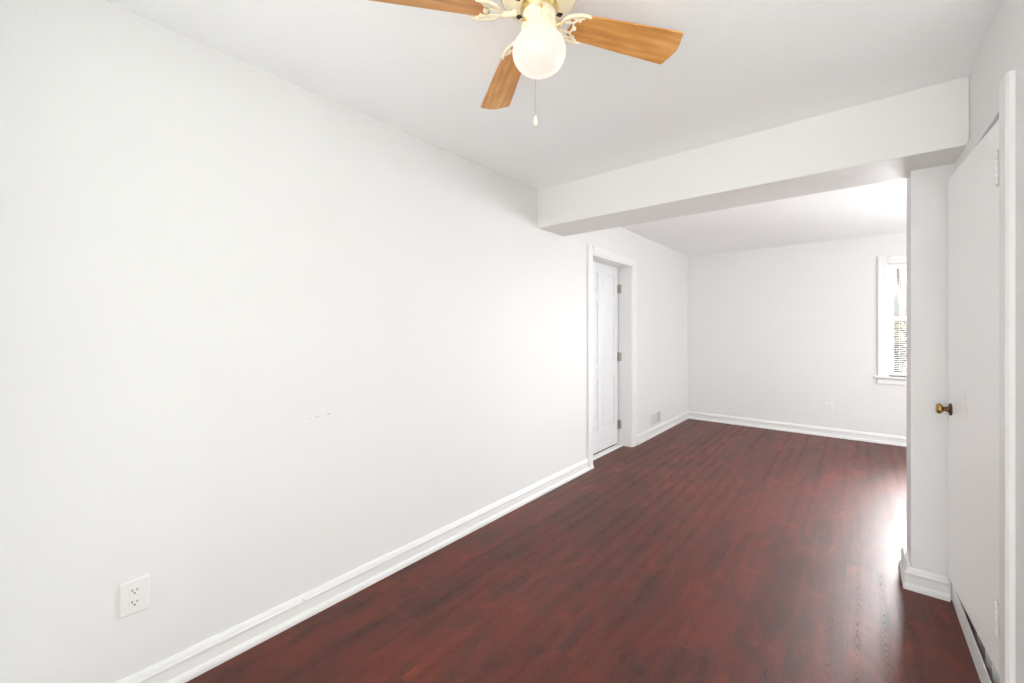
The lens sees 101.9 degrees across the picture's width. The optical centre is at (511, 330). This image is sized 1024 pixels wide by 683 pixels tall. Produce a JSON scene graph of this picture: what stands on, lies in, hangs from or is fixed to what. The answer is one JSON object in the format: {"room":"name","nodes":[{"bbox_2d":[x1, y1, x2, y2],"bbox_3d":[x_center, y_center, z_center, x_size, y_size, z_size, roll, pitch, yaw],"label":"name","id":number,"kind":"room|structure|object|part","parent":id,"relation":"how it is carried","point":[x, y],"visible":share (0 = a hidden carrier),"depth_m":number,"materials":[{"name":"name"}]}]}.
{"room":"empty living room","nodes":[
{"label":"empty living room","id":0,"kind":"room"},
{"bbox_2d":[0,0,686,682],"bbox_3d":[-0.931,0.102,2.076,0.160,2.440,11.008,0,0,40],"label":"wall","id":1,"kind":"structure","parent":0,"point":[265,337],"depth_m":1.70,"materials":[{"name":"paint"}]},
{"bbox_2d":[118,574,149,619],"bbox_3d":[-1.329,0.937,1.463,0.009,0.121,0.082,0,0,40],"label":"wall outlet","id":2,"kind":"object","parent":1,"relation":"attached to","point":[134,594],"visible":1,"depth_m":1.46,"materials":[{"name":"white plastic"}]},
{"bbox_2d":[128,597,140,607],"bbox_3d":[-1.327,0.957,1.461,0.003,0.027,0.034,0,0,40],"label":"receptacle","id":3,"kind":"object","parent":2,"relation":"attached to","point":[133,602],"depth_m":1.46,"materials":[{"name":"grey plastic"}]},
{"bbox_2d":[128,586,140,595],"bbox_3d":[-1.327,0.916,1.461,0.003,0.027,0.034,0,0,40],"label":"receptacle","id":4,"kind":"object","parent":2,"relation":"attached to","point":[132,590],"depth_m":1.46,"materials":[{"name":"grey plastic"}]},
{"bbox_2d":[116,411,688,682],"bbox_3d":[0.499,1.266,3.657,0.024,0.111,6.748,0,0,40],"label":"baseboard","id":5,"kind":"structure","parent":1,"relation":"attached to","point":[181,667],"depth_m":2.01,"materials":[{"name":"paint"}]},
{"bbox_2d":[587,244,592,466],"bbox_3d":[0.747,0.253,3.961,0.019,2.138,0.100,0,0,40],"label":"trim","id":6,"kind":"structure","parent":1,"relation":"attached to","point":[589,247],"depth_m":3.93,"materials":[{"name":"paint"}]},
{"bbox_2d":[593,261,620,453],"bbox_3d":[0.948,0.283,4.459,0.071,2.017,0.888,0,0,40],"label":"door","id":7,"kind":"structure","parent":1,"relation":"in","point":[606,288],"depth_m":4.55,"materials":[{"name":"paint"}]},
{"bbox_2d":[593,443,622,459],"bbox_3d":[0.971,1.311,4.437,0.050,0.022,0.891,0,0,40],"label":"trim","id":8,"kind":"structure","parent":1,"relation":"attached to","point":[618,445],"depth_m":4.50,"materials":[{"name":"paint"}]},
{"bbox_2d":[593,246,636,446],"bbox_3d":[0.951,0.288,4.454,0.303,2.068,0.927,0,0,40],"label":"trim","id":9,"kind":"structure","parent":1,"relation":"attached to","point":[624,269],"depth_m":4.75,"materials":[{"name":"paint"}]},
{"bbox_2d":[650,410,660,426],"bbox_3d":[1.824,1.110,5.262,0.016,0.164,0.360,0,0,40],"label":"air vent","id":10,"kind":"object","parent":1,"relation":"in","point":[655,417],"visible":1,"depth_m":5.25,"materials":[{"name":"white plastic"}]},
{"bbox_2d":[104,0,1002,255],"bbox_3d":[0.940,-1.178,0.525,5.900,0.120,11.408,0,0,40],"label":"ceiling","id":11,"kind":"structure","parent":0,"point":[738,68],"depth_m":1.80,"materials":[{"name":"paint"}]},
{"bbox_2d":[370,0,682,125],"bbox_3d":[0.054,-0.900,1.296,0.805,0.437,0.805,0,0,31],"label":"ceiling fan","id":12,"kind":"object","parent":11,"relation":"hanging from","point":[539,51],"visible":1,"depth_m":1.31,"materials":[{"name":"brown wood"}]},
{"bbox_3d":[-0.253,-0.971,1.210,0.394,0.006,0.130,-2,12,-17],"label":"blade","id":13,"kind":"part","parent":12,"relation":"part of","materials":[{"name":"brown wood"}]},
{"bbox_3d":[-0.027,-0.971,1.615,0.130,0.006,0.394,-11,1,-15],"label":"blade","id":14,"kind":"part","parent":12,"relation":"part of","materials":[{"name":"brown wood"}]},
{"bbox_3d":[0.078,-0.833,1.380,0.002,0.243,0.002,0,0,40],"label":"pull chain","id":15,"kind":"part","parent":12,"relation":"part of","materials":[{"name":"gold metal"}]},
{"bbox_3d":[0.085,-0.861,1.292,0.166,0.126,0.166,0,0,40],"label":"glass globe","id":16,"kind":"part","parent":12,"relation":"part of","materials":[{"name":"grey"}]},
{"bbox_3d":[0.374,-0.971,1.379,0.394,0.006,0.130,2,-12,-14],"label":"blade","id":17,"kind":"part","parent":12,"relation":"part of","materials":[{"name":"brown wood"}]},
{"bbox_2d":[537,76,969,235],"bbox_3d":[1.226,-0.967,2.716,2.344,0.302,0.388,0,0,40],"label":"ceiling beam","id":18,"kind":"structure","parent":11,"relation":"attached to","point":[890,138],"depth_m":2.30,"materials":[{"name":"paint"}]},
{"bbox_2d":[186,419,980,682],"bbox_3d":[2.189,1.382,2.542,5.250,0.120,6.708,0,0,40],"label":"floor","id":19,"kind":"structure","parent":0,"point":[696,551],"depth_m":2.14,"materials":[{"name":"red laminate"}]},
{"bbox_2d":[687,232,906,436],"bbox_3d":[4.369,0.102,4.936,4.350,2.440,0.160,0,0,40],"label":"wall","id":20,"kind":"structure","parent":0,"point":[779,333],"depth_m":5.42,"materials":[{"name":"paint"}]},
{"bbox_2d":[688,411,906,446],"bbox_3d":[4.310,1.266,4.865,4.350,0.111,0.024,0,0,40],"label":"baseboard","id":21,"kind":"structure","parent":20,"relation":"attached to","point":[766,424],"depth_m":5.32,"materials":[{"name":"paint"}]},
{"bbox_2d":[825,402,832,412],"bbox_3d":[3.949,0.960,5.174,0.082,0.121,0.009,0,0,40],"label":"wall outlet","id":22,"kind":"object","parent":20,"relation":"attached to","point":[828,406],"visible":1,"depth_m":5.17,"materials":[{"name":"white plastic"}]},
{"bbox_2d":[874,255,906,385],"bbox_3d":[4.781,-0.119,4.565,1.212,1.493,0.205,0,0,40],"label":"window","id":23,"kind":"structure","parent":20,"relation":"in","point":[883,269],"depth_m":4.85,"materials":[{"name":"paint"}]},
{"bbox_3d":[4.762,0.544,4.542,1.212,0.024,0.145,0,0,40],"label":"sill","id":24,"kind":"part","parent":23,"relation":"part of","materials":[{"name":"paint"}]},
{"bbox_2d":[889,263,906,375],"bbox_3d":[4.767,-0.125,4.547,0.950,1.290,0.036,0,0,40],"label":"window blind","id":25,"kind":"object","parent":23,"relation":"attached to","point":[901,264],"visible":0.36,"depth_m":4.80,"materials":[{"name":"white plastic"}]},
{"bbox_3d":[4.470,-0.114,4.793,0.002,1.246,0.029,0,0,40],"label":"ladder cord","id":26,"kind":"part","parent":25,"relation":"part of","materials":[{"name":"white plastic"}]},
{"bbox_3d":[4.821,-0.442,4.613,0.958,0.658,0.032,0,0,40],"label":"sash","id":27,"kind":"part","parent":23,"relation":"part of","materials":[{"name":"paint"}]},
{"bbox_3d":[4.799,0.189,4.587,0.958,0.685,0.032,0,0,40],"label":"sash","id":28,"kind":"part","parent":23,"relation":"part of","materials":[{"name":"paint"}]},
{"bbox_2d":[907,163,954,599],"bbox_3d":[2.955,0.102,1.525,2.174,2.440,0.240,0,0,40],"label":"wall","id":29,"kind":"structure","parent":0,"point":[927,188],"depth_m":2.09,"materials":[{"name":"paint"}]},
{"bbox_2d":[899,547,950,601],"bbox_3d":[2.943,1.266,1.536,2.206,0.111,0.286,0,0,40],"label":"baseboard","id":30,"kind":"structure","parent":29,"relation":"attached to","point":[934,585],"depth_m":2.09,"materials":[{"name":"paint"}]},
{"bbox_2d":[969,0,1023,682],"bbox_3d":[1.873,0.102,1.566,0.120,2.440,1.080,0,0,40],"label":"wall","id":31,"kind":"structure","parent":0,"point":[1002,51],"depth_m":1.28,"materials":[{"name":"paint"}]},
{"bbox_2d":[935,119,998,674],"bbox_3d":[1.904,0.232,1.740,0.088,1.942,0.750,0,0,37],"label":"door","id":32,"kind":"structure","parent":31,"relation":"in","point":[972,409],"depth_m":1.65,"materials":[{"name":"paint"}]},
{"bbox_3d":[2.064,0.377,2.006,0.026,0.051,0.051,0,0,37],"label":"knob","id":33,"kind":"part","parent":32,"relation":"part of","materials":[{"name":"gold metal"}]},
{"bbox_2d":[952,585,990,682],"bbox_3d":[1.851,1.277,1.667,0.004,0.090,0.950,0,0,40],"label":"baseboard","id":34,"kind":"structure","parent":31,"relation":"attached to","point":[982,672],"depth_m":1.70,"materials":[{"name":"paint"}]},
{"bbox_2d":[959,598,992,682],"bbox_3d":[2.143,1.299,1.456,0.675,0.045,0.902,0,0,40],"label":"trim","id":35,"kind":"structure","parent":31,"relation":"attached to","point":[981,649],"depth_m":1.70,"materials":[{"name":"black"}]},
{"bbox_2d":[955,90,998,170],"bbox_3d":[1.903,-0.779,1.706,0.014,0.074,0.825,0,0,40],"label":"trim","id":36,"kind":"structure","parent":31,"relation":"attached to","point":[991,115],"depth_m":1.58,"materials":[{"name":"paint"}]},
{"bbox_2d":[977,634,998,682],"bbox_3d":[1.821,1.243,1.591,0.016,0.067,0.254,0,0,40],"label":"trim","id":37,"kind":"structure","parent":31,"relation":"attached to","point":[988,663],"depth_m":1.57,"materials":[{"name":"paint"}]},
{"bbox_2d":[999,70,1014,682],"bbox_3d":[1.601,0.253,1.347,0.019,2.137,0.112,0,0,40],"label":"trim","id":38,"kind":"structure","parent":31,"relation":"attached to","point":[1007,84],"depth_m":1.31,"materials":[{"name":"paint"}]},
{"label":"outside","id":39,"kind":"structure","parent":0,"visible":0},
{"bbox_3d":[15.736,2.147,17.355,18.000,0.150,33.192,0,0,40],"label":"ground","id":40,"kind":"structure","parent":39,"visible":0},
{"bbox_2d":[894,315,906,372],"bbox_3d":[6.577,0.961,7.013,1.948,2.475,1.926,0,0,37],"label":"shrub","id":41,"kind":"object","parent":40,"relation":"on","point":[904,325],"visible":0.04,"depth_m":6.67,"materials":[{"name":"green plant"}]},
{"bbox_2d":[894,268,906,371],"bbox_3d":[8.488,-0.462,9.153,4.487,5.073,3.540,0,0,40],"label":"tree","id":42,"kind":"object","parent":40,"relation":"on","point":[902,310],"visible":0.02,"depth_m":9.42,"materials":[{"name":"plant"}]}
]}

